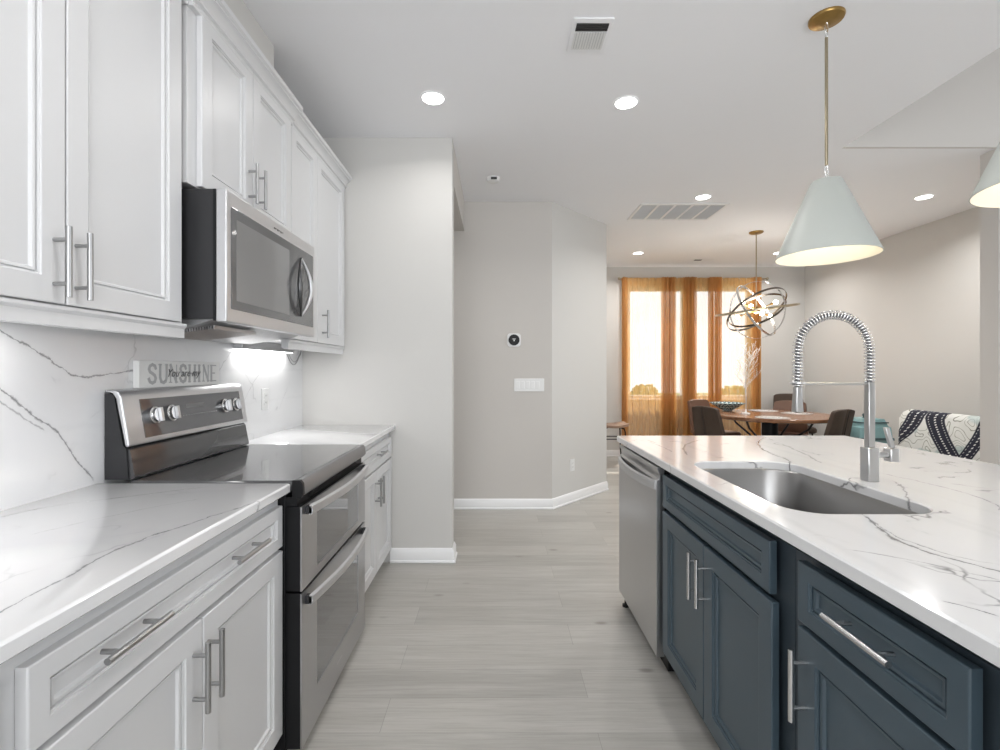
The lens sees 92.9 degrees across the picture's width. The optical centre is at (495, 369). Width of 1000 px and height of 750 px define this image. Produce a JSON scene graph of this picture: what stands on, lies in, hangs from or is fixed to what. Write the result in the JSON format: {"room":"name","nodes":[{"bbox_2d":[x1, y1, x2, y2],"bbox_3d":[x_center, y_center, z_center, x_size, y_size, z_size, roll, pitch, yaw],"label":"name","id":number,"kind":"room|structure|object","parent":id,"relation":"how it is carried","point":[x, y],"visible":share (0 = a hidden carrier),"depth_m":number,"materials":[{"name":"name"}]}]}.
{"room":"kitchen","nodes":[
{"label":"kitchen","id":0,"kind":"room"},
{"bbox_2d":[302,138,453,561],"bbox_3d":[-0.795,-0.130,3.214,1.010,2.820,0.120,0,0,0],"label":"wall partition","id":1,"kind":"structure","parent":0,"point":[395,366],"depth_m":3.15,"materials":[{"name":"grey paint"}]},
{"bbox_2d":[390,542,456,562],"bbox_3d":[-0.484,1.231,3.214,0.432,0.094,0.164,0,0,0],"label":"baseboard","id":2,"kind":"structure","parent":1,"relation":"attached to","point":[397,555],"depth_m":3.14,"materials":[{"name":"white paint"}]},
{"bbox_2d":[454,149,463,230],"bbox_3d":[-0.350,-1.405,3.814,0.120,0.270,1.081,0,0,0],"label":"wall","id":3,"kind":"structure","parent":0,"point":[458,194],"depth_m":3.79,"materials":[{"name":"grey paint"}]},
{"bbox_2d":[454,202,551,498],"bbox_3d":[-1.294,-0.130,4.415,3.613,2.820,0.120,0,0,0],"label":"wall","id":4,"kind":"structure","parent":0,"point":[503,251],"depth_m":4.36,"materials":[{"name":"grey paint"}]},
{"bbox_2d":[507,333,520,346],"bbox_3d":[0.165,-0.270,4.341,0.124,0.124,0.027,0,0,0],"label":"thermostat","id":5,"kind":"object","parent":4,"relation":"attached to","point":[513,339],"visible":1,"depth_m":4.34,"materials":[{"name":"white plastic"}]},
{"bbox_2d":[514,379,543,390],"bbox_3d":[0.302,0.142,4.350,0.265,0.101,0.009,0,0,0],"label":"light switch","id":6,"kind":"object","parent":4,"relation":"attached to","point":[519,384],"visible":1,"depth_m":4.34,"materials":[{"name":"white plastic"}]},
{"bbox_2d":[454,481,608,509],"bbox_3d":[-0.414,1.231,4.857,4.946,0.094,1.878,0,0,-32],"label":"baseboard","id":7,"kind":"structure","parent":4,"relation":"attached to","point":[459,504],"depth_m":4.34,"materials":[{"name":"white paint"}]},
{"bbox_2d":[287,456,719,749],"bbox_3d":[2.000,1.320,2.000,10.400,0.080,10.400,0,0,0],"label":"floor","id":8,"kind":"structure","parent":0,"point":[527,640],"depth_m":2.12,"materials":[{"name":"grey wood"}]},
{"bbox_2d":[0,500,281,749],"bbox_3d":[-0.967,0.839,1.110,0.634,0.882,0.870,0,0,0],"label":"base cabinet","id":9,"kind":"object","parent":8,"relation":"on","point":[188,656],"visible":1,"depth_m":1.03,"materials":[{"name":"white paint"}]},
{"bbox_2d":[0,483,289,664],"bbox_3d":[-0.972,0.381,0.615,0.624,0.030,1.830,0,0,0],"label":"countertop","id":10,"kind":"structure","parent":9,"relation":"on","point":[63,556],"depth_m":1.02,"materials":[{"name":"white stone"}]},
{"bbox_2d":[105,383,368,749],"bbox_3d":[-0.930,0.673,1.927,0.703,1.213,0.758,0,0,0],"label":"range","id":11,"kind":"object","parent":8,"relation":"on","point":[148,430],"visible":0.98,"depth_m":1.74,"materials":[{"name":"silver metal"}]},
{"bbox_2d":[133,360,218,387],"bbox_3d":[-1.272,0.017,1.924,0.025,0.098,0.488,0,0,0],"label":"wooden sign","id":12,"kind":"object","parent":11,"relation":"on","point":[146,374],"visible":1,"depth_m":1.86,"materials":[{"name":"grey paint"}]},
{"bbox_2d":[129,444,358,489],"bbox_3d":[-0.927,0.379,1.927,0.545,0.031,0.758,0,0,0],"label":"cooktop","id":13,"kind":"object","parent":11,"relation":"in","point":[291,464],"depth_m":1.80,"materials":[{"name":"black glass"}]},
{"bbox_2d":[361,433,391,591],"bbox_3d":[-0.967,0.839,2.734,0.634,0.882,0.832,0,0,0],"label":"base cabinet","id":14,"kind":"object","parent":8,"relation":"on","point":[378,477],"visible":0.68,"depth_m":2.77,"materials":[{"name":"white paint"}]},
{"bbox_2d":[234,425,395,448],"bbox_3d":[-0.975,0.381,2.735,0.619,0.030,0.834,0,0,0],"label":"countertop","id":15,"kind":"structure","parent":14,"relation":"on","point":[365,435],"depth_m":2.63,"materials":[{"name":"white stone"}]},
{"bbox_2d":[607,421,628,453],"bbox_3d":[1.560,0.991,6.400,0.390,0.560,0.370,0,0,0],"label":"stool","id":16,"kind":"object","parent":8,"relation":"on","point":[622,424],"visible":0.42,"depth_m":6.31,"materials":[{"name":"brown wood"}]},
{"bbox_2d":[618,445,674,671],"bbox_3d":[0.968,0.845,2.294,0.665,0.870,0.608,0,0,0],"label":"dishwasher","id":17,"kind":"object","parent":8,"relation":"on","point":[641,508],"visible":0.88,"depth_m":2.16,"materials":[{"name":"silver metal"}]},
{"bbox_2d":[692,406,725,435],"bbox_3d":[2.531,0.843,5.349,0.588,0.876,0.450,0,0,-22],"label":"dining chair","id":18,"kind":"object","parent":8,"relation":"on","point":[707,421],"visible":0.46,"depth_m":5.22,"materials":[{"name":"brown fabric"}]},
{"bbox_2d":[687,399,740,435],"bbox_3d":[2.846,0.843,6.257,0.450,0.876,0.588,0,0,-24],"label":"dining chair","id":19,"kind":"object","parent":8,"relation":"on","point":[693,402],"visible":0.33,"depth_m":6.36,"materials":[{"name":"fabric"}]},
{"bbox_2d":[663,473,797,749],"bbox_3d":[0.990,0.839,1.560,0.680,0.882,0.831,0,0,0],"label":"base cabinet","id":20,"kind":"object","parent":8,"relation":"on","point":[729,582],"visible":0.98,"depth_m":1.43,"materials":[{"name":"blue wood"}]},
{"bbox_2d":[719,409,829,435],"bbox_3d":[3.210,0.899,5.570,1.360,0.758,1.360,0,0,0],"label":"dining table","id":21,"kind":"object","parent":8,"relation":"on","point":[769,427],"visible":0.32,"depth_m":5.37,"materials":[{"name":"brown wood"}]},
{"bbox_2d":[709,401,744,410],"bbox_3d":[2.920,0.469,6.000,0.414,0.102,0.414,0,0,0],"label":"decorative bowl","id":22,"kind":"object","parent":21,"relation":"on","point":[725,406],"visible":1,"depth_m":5.92,"materials":[{"name":"teal ceramic"}]},
{"bbox_2d":[736,342,761,413],"bbox_3d":[2.914,0.102,5.480,0.392,0.835,0.278,0,0,-41],"label":"ornament","id":23,"kind":"object","parent":21,"relation":"on","point":[749,362],"visible":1,"depth_m":5.49,"materials":[{"name":"white plastic"}]},
{"bbox_2d":[749,409,777,411],"bbox_3d":[3.360,0.517,5.980,0.340,0.006,0.340,0,0,0],"label":"placemat","id":24,"kind":"object","parent":21,"relation":"on","point":[757,410],"visible":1,"depth_m":5.98,"materials":[{"name":"white fabric"}]},
{"bbox_2d":[755,416,790,418],"bbox_3d":[2.980,0.517,5.120,0.340,0.006,0.340,0,0,0],"label":"placemat","id":25,"kind":"object","parent":21,"relation":"on","point":[764,417],"visible":1,"depth_m":5.11,"materials":[{"name":"white fabric"}]},
{"bbox_2d":[780,412,812,414],"bbox_3d":[3.560,0.517,5.620,0.340,0.006,0.340,0,0,0],"label":"placemat","id":26,"kind":"object","parent":21,"relation":"on","point":[803,413],"visible":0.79,"depth_m":5.57,"materials":[{"name":"white fabric"}]},
{"bbox_2d":[773,401,808,435],"bbox_3d":[3.662,0.843,5.991,0.450,0.876,0.588,0,0,41],"label":"dining chair","id":27,"kind":"object","parent":8,"relation":"on","point":[792,429],"visible":0.34,"depth_m":6.09,"materials":[{"name":"fabric"}]},
{"bbox_2d":[773,393,816,435],"bbox_3d":[4.095,0.812,6.559,0.450,0.937,0.588,0,0,18],"label":"dining chair","id":28,"kind":"object","parent":8,"relation":"on","point":[777,397],"visible":0.25,"depth_m":6.78,"materials":[{"name":"brown fabric"}]},
{"bbox_2d":[824,409,854,436],"bbox_3d":[3.438,0.843,5.050,0.450,0.876,0.588,0,0,-26],"label":"dining chair","id":29,"kind":"object","parent":8,"relation":"on","point":[840,422],"visible":0.43,"depth_m":4.80,"materials":[{"name":"brown fabric"}]},
{"bbox_2d":[850,413,894,443],"bbox_3d":[4.080,0.879,5.250,0.449,0.800,0.399,0,0,0],"label":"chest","id":30,"kind":"object","parent":8,"relation":"on","point":[857,431],"visible":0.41,"depth_m":5.11,"materials":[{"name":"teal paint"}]},
{"bbox_2d":[788,549,999,749],"bbox_3d":[0.990,0.839,0.899,0.680,0.882,0.488,0,0,0],"label":"base cabinet","id":31,"kind":"object","parent":8,"relation":"on","point":[871,675],"visible":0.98,"depth_m":0.87,"materials":[{"name":"blue wood"}]},
{"bbox_2d":[898,409,979,460],"bbox_3d":[4.147,0.828,4.075,0.706,0.905,1.210,0,0,0],"label":"armchair","id":32,"kind":"object","parent":8,"relation":"on","point":[957,435],"visible":0.31,"depth_m":4.09,"materials":[{"name":"white fabric"}]},
{"bbox_3d":[1.036,0.839,1.186,0.632,0.883,2.872,0,0,0],"label":"panelling","id":33,"kind":"object","parent":8,"relation":"on","visible":0},
{"bbox_2d":[617,436,999,667],"bbox_3d":[1.302,0.381,1.167,1.267,0.030,2.934,0,0,0],"label":"countertop","id":34,"kind":"structure","parent":33,"relation":"on","point":[939,565],"depth_m":1.18,"materials":[{"name":"white stone"}]},
{"bbox_2d":[703,468,918,513],"bbox_3d":[0.960,0.495,1.550,0.444,0.202,0.734,0,0,0],"label":"sink","id":35,"kind":"object","parent":34,"relation":"in","point":[783,488],"visible":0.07,"depth_m":1.79,"materials":[{"name":"metal"}]},
{"bbox_2d":[790,310,898,481],"bbox_3d":[1.140,0.085,1.560,0.345,0.561,0.044,0,0,0],"label":"faucet","id":36,"kind":"object","parent":34,"relation":"on","point":[870,455],"visible":1,"depth_m":1.55,"materials":[{"name":"metal"}]},
{"bbox_2d":[552,202,606,497],"bbox_3d":[0.798,-0.130,4.747,0.128,2.820,0.960,0,0,44],"label":"wall","id":37,"kind":"structure","parent":0,"point":[579,241],"depth_m":4.67,"materials":[{"name":"grey paint"}]},
{"bbox_2d":[570,459,574,470],"bbox_3d":[0.738,0.922,4.583,0.009,0.115,0.072,0,0,44],"label":"wall outlet","id":38,"kind":"object","parent":37,"relation":"attached to","point":[572,461],"visible":1,"depth_m":4.58,"materials":[{"name":"white plastic"}]},
{"bbox_2d":[243,0,999,266],"bbox_3d":[0.750,-1.585,1.975,7.900,0.150,10.350,0,0,0],"label":"ceiling","id":39,"kind":"structure","parent":0,"point":[730,108],"depth_m":2.69,"materials":[{"name":"paint"}]},
{"bbox_2d":[420,91,445,105],"bbox_3d":[-0.357,-1.537,2.694,0.144,0.004,0.144,0,0,0],"label":"recessed light","id":40,"kind":"object","parent":39,"relation":"in","point":[434,98],"visible":1,"depth_m":2.69,"materials":[{"name":"paint"}]},
{"bbox_2d":[486,175,499,183],"bbox_3d":[-0.024,-1.523,3.819,0.112,0.034,0.114,0,0,0],"label":"smoke detector","id":41,"kind":"object","parent":39,"relation":"attached to","point":[492,179],"visible":1,"depth_m":3.79,"materials":[{"name":"white plastic"}]},
{"bbox_2d":[567,17,614,51],"bbox_3d":[0.430,-1.533,2.185,0.180,0.012,0.220,0,0,0],"label":"ceiling vent","id":42,"kind":"object","parent":39,"relation":"in","point":[588,34],"visible":1,"depth_m":2.17,"materials":[{"name":"paint"}]},
{"bbox_2d":[613,95,638,109],"bbox_3d":[0.750,-1.537,2.740,0.144,0.004,0.144,0,0,0],"label":"recessed light","id":43,"kind":"object","parent":39,"relation":"in","point":[624,102],"visible":1,"depth_m":2.73,"materials":[{"name":"paint"}]},
{"bbox_2d":[627,203,729,219],"bbox_3d":[1.755,-1.535,4.635,0.820,0.010,0.470,0,0,0],"label":"ceiling vent","id":44,"kind":"object","parent":39,"relation":"in","point":[645,211],"visible":1,"depth_m":4.61,"materials":[{"name":"white metal"}]},
{"bbox_2d":[694,194,711,199],"bbox_3d":[1.848,-1.537,4.240,0.144,0.004,0.144,0,0,0],"label":"recessed light","id":45,"kind":"object","parent":39,"relation":"in","point":[703,196],"visible":1,"depth_m":4.24,"materials":[{"name":"paint"}]},
{"bbox_2d":[692,259,713,260],"bbox_3d":[2.900,-1.536,6.660,0.280,0.007,0.100,0,0,0],"label":"ceiling vent","id":46,"kind":"object","parent":39,"relation":"in","point":[693,259],"visible":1,"depth_m":6.64,"materials":[{"name":"white paint"}]},
{"bbox_2d":[715,230,799,338],"bbox_3d":[2.915,-0.943,5.320,0.831,1.192,0.836,0,0,0],"label":"chandelier","id":47,"kind":"object","parent":39,"relation":"hanging from","point":[756,309],"visible":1,"depth_m":5.25,"materials":[{"name":"gold metal"}]},
{"bbox_2d":[775,6,883,265],"bbox_3d":[1.447,-1.017,2.080,0.392,1.046,0.392,0,0,0],"label":"pendant lamp","id":48,"kind":"object","parent":39,"relation":"hanging from","point":[829,226],"visible":1,"depth_m":2.02,"materials":[{"name":"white metal"}]},
{"bbox_2d":[913,194,934,199],"bbox_3d":[3.820,-1.537,4.240,0.144,0.004,0.144,0,0,0],"label":"recessed light","id":49,"kind":"object","parent":39,"relation":"in","point":[922,197],"visible":1,"depth_m":4.24,"materials":[{"name":"paint"}]},
{"bbox_2d":[969,142,999,207],"bbox_3d":[1.528,-1.017,1.258,0.392,1.046,0.392,0,0,0],"label":"pendant lamp","id":50,"kind":"object","parent":39,"relation":"hanging from","point":[986,193],"visible":1,"depth_m":1.35,"materials":[{"name":"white metal"}]},
{"bbox_2d":[607,267,804,449],"bbox_3d":[2.862,-0.130,7.075,3.375,2.820,0.150,0,0,0],"label":"wall","id":51,"kind":"structure","parent":0,"point":[776,349],"depth_m":7.00,"materials":[{"name":"grey paint"}]},
{"bbox_2d":[607,450,621,455],"bbox_3d":[2.868,1.231,6.989,3.325,0.094,0.022,0,0,0],"label":"baseboard","id":52,"kind":"structure","parent":51,"relation":"attached to","point":[609,452],"depth_m":6.99,"materials":[{"name":"white paint"}]},
{"bbox_2d":[628,288,684,399],"bbox_3d":[2.373,-0.378,7.040,0.915,1.665,0.140,0,0,0],"label":"window","id":53,"kind":"structure","parent":51,"relation":"in","point":[658,290],"depth_m":7.05,"materials":[{"name":"white paint"}]},
{"bbox_2d":[618,277,768,280],"bbox_3d":[2.865,-1.320,6.938,2.194,0.042,0.120,0,0,0],"label":"curtain rod","id":54,"kind":"object","parent":51,"relation":"attached to","point":[619,278],"visible":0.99,"depth_m":6.89,"materials":[{"name":"gold metal"}]},
{"bbox_2d":[621,277,668,444],"bbox_3d":[2.154,-0.041,6.862,0.672,2.582,0.123,0,0,0],"label":"curtain","id":55,"kind":"object","parent":54,"relation":"hanging from","point":[663,311],"visible":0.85,"depth_m":6.86,"materials":[{"name":"orange fabric"}]},
{"bbox_2d":[668,277,690,435],"bbox_3d":[2.646,-0.041,6.861,0.313,2.582,0.114,0,0,0],"label":"curtain","id":56,"kind":"object","parent":54,"relation":"hanging from","point":[684,423],"visible":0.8,"depth_m":6.85,"materials":[{"name":"orange fabric"}]},
{"bbox_2d":[689,277,715,435],"bbox_3d":[2.978,-0.041,6.863,0.358,2.582,0.131,0,0,0],"label":"curtain","id":57,"kind":"object","parent":54,"relation":"hanging from","point":[710,393],"visible":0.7,"depth_m":6.86,"materials":[{"name":"orange fabric"}]},
{"bbox_2d":[714,277,761,435],"bbox_3d":[3.488,-0.041,6.861,0.656,2.582,0.109,0,0,0],"label":"curtain","id":58,"kind":"object","parent":54,"relation":"hanging from","point":[755,392],"visible":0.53,"depth_m":6.86,"materials":[{"name":"orange fabric"}]},
{"bbox_2d":[693,288,753,399],"bbox_3d":[3.335,-0.378,7.040,0.930,1.665,0.140,0,0,0],"label":"window","id":59,"kind":"structure","parent":51,"relation":"in","point":[748,340],"depth_m":7.05,"materials":[{"name":"white paint"}]},
{"bbox_2d":[805,207,979,445],"bbox_3d":[4.625,-0.130,5.285,0.150,2.820,3.730,0,0,0],"label":"wall","id":60,"kind":"structure","parent":0,"point":[918,298],"depth_m":5.29,"materials":[{"name":"grey paint"}]},
{"bbox_2d":[842,48,999,464],"bbox_3d":[4.805,-1.320,3.355,4.790,5.200,0.130,0,0,0],"label":"wall","id":61,"kind":"structure","parent":0,"point":[963,112],"depth_m":3.29,"materials":[{"name":"grey paint"}]},
{"bbox_3d":[-1.360,-0.130,0.087,0.120,2.820,6.374,0,0,0],"label":"wall","id":62,"kind":"structure","parent":0,"visible":0},
{"bbox_2d":[0,0,188,338],"bbox_3d":[-1.118,-0.686,1.101,0.332,1.172,0.883,0,0,0],"label":"upper cabinet","id":63,"kind":"object","parent":62,"relation":"attached to","point":[91,90],"visible":1,"depth_m":1.19,"materials":[{"name":"white paint"}]},
{"bbox_2d":[0,321,301,510],"bbox_3d":[-1.292,0.117,1.426,0.014,0.555,3.452,0,0,0],"label":"backsplash","id":64,"kind":"structure","parent":62,"relation":"attached to","point":[54,381],"depth_m":1.45,"materials":[{"name":"white stone"}]},
{"bbox_2d":[261,388,268,409],"bbox_3d":[-1.280,0.164,2.637,0.009,0.118,0.075,0,0,0],"label":"wall outlet","id":65,"kind":"object","parent":64,"relation":"attached to","point":[264,392],"visible":1,"depth_m":2.63,"materials":[{"name":"white plastic"}]},
{"bbox_2d":[182,0,302,231],"bbox_3d":[-1.117,-0.941,1.928,0.361,0.662,0.764,0,0,0],"label":"upper cabinet","id":66,"kind":"object","parent":62,"relation":"attached to","point":[238,113],"visible":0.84,"depth_m":1.79,"materials":[{"name":"white paint"}]},
{"bbox_2d":[182,189,313,343],"bbox_3d":[-1.064,-0.354,1.930,0.438,0.478,0.754,0,0,0],"label":"microwave","id":67,"kind":"object","parent":66,"relation":"attached to","point":[247,278],"visible":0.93,"depth_m":1.67,"materials":[{"name":"metal"}]},
{"bbox_2d":[224,0,273,66],"bbox_3d":[-1.178,-1.390,1.230,0.244,0.300,2.060,0,0,0],"label":"wall","id":68,"kind":"structure","parent":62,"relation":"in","point":[239,8],"depth_m":2.06,"materials":[{"name":"grey paint"}]},
{"bbox_2d":[266,111,351,353],"bbox_3d":[-1.118,-0.686,2.732,0.332,1.172,0.837,0,0,0],"label":"upper cabinet","id":69,"kind":"object","parent":62,"relation":"attached to","point":[319,180],"visible":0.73,"depth_m":2.71,"materials":[{"name":"white paint"}]},
{"bbox_2d":[234,342,293,353],"bbox_3d":[-1.258,-0.121,2.607,0.045,0.048,0.585,0,0,0],"label":"light","id":70,"kind":"object","parent":69,"relation":"attached to","point":[263,346],"visible":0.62,"depth_m":2.53,"materials":[{"name":"silver metal"}]},
{"bbox_2d":[235,349,292,353],"bbox_3d":[-1.258,-0.099,2.605,0.039,0.005,0.570,0,0,0],"label":"diffuser","id":71,"kind":"object","parent":70,"relation":"attached to","point":[287,351],"depth_m":2.65,"materials":[{"name":"white plastic"}]},
{"bbox_2d":[287,351,301,364],"bbox_3d":[-1.275,-0.087,2.998,0.010,0.119,0.248,0,0,0],"label":"power cord","id":72,"kind":"object","parent":69,"relation":"hanging from","point":[300,351],"visible":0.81,"depth_m":3.01,"materials":[{"name":"grey plastic"}]},
{"label":"outside","id":73,"kind":"structure","parent":0,"visible":0},
{"bbox_3d":[3.000,1.530,18.600,22.000,0.100,22.800,0,0,0],"label":"ground","id":74,"kind":"structure","parent":73,"visible":0},
{"bbox_2d":[631,384,658,394],"bbox_3d":[2.777,0.869,8.905,0.824,1.221,0.852,0,0,0],"label":"shrub","id":75,"kind":"object","parent":74,"relation":"on","point":[644,386],"visible":0.1,"depth_m":8.80,"materials":[{"name":"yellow plant"}]},
{"bbox_2d":[722,385,744,394],"bbox_3d":[4.460,0.882,8.896,0.836,1.196,0.815,0,0,16],"label":"shrub","id":76,"kind":"object","parent":74,"relation":"on","point":[738,387],"visible":0.06,"depth_m":8.78,"materials":[{"name":"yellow plant"}]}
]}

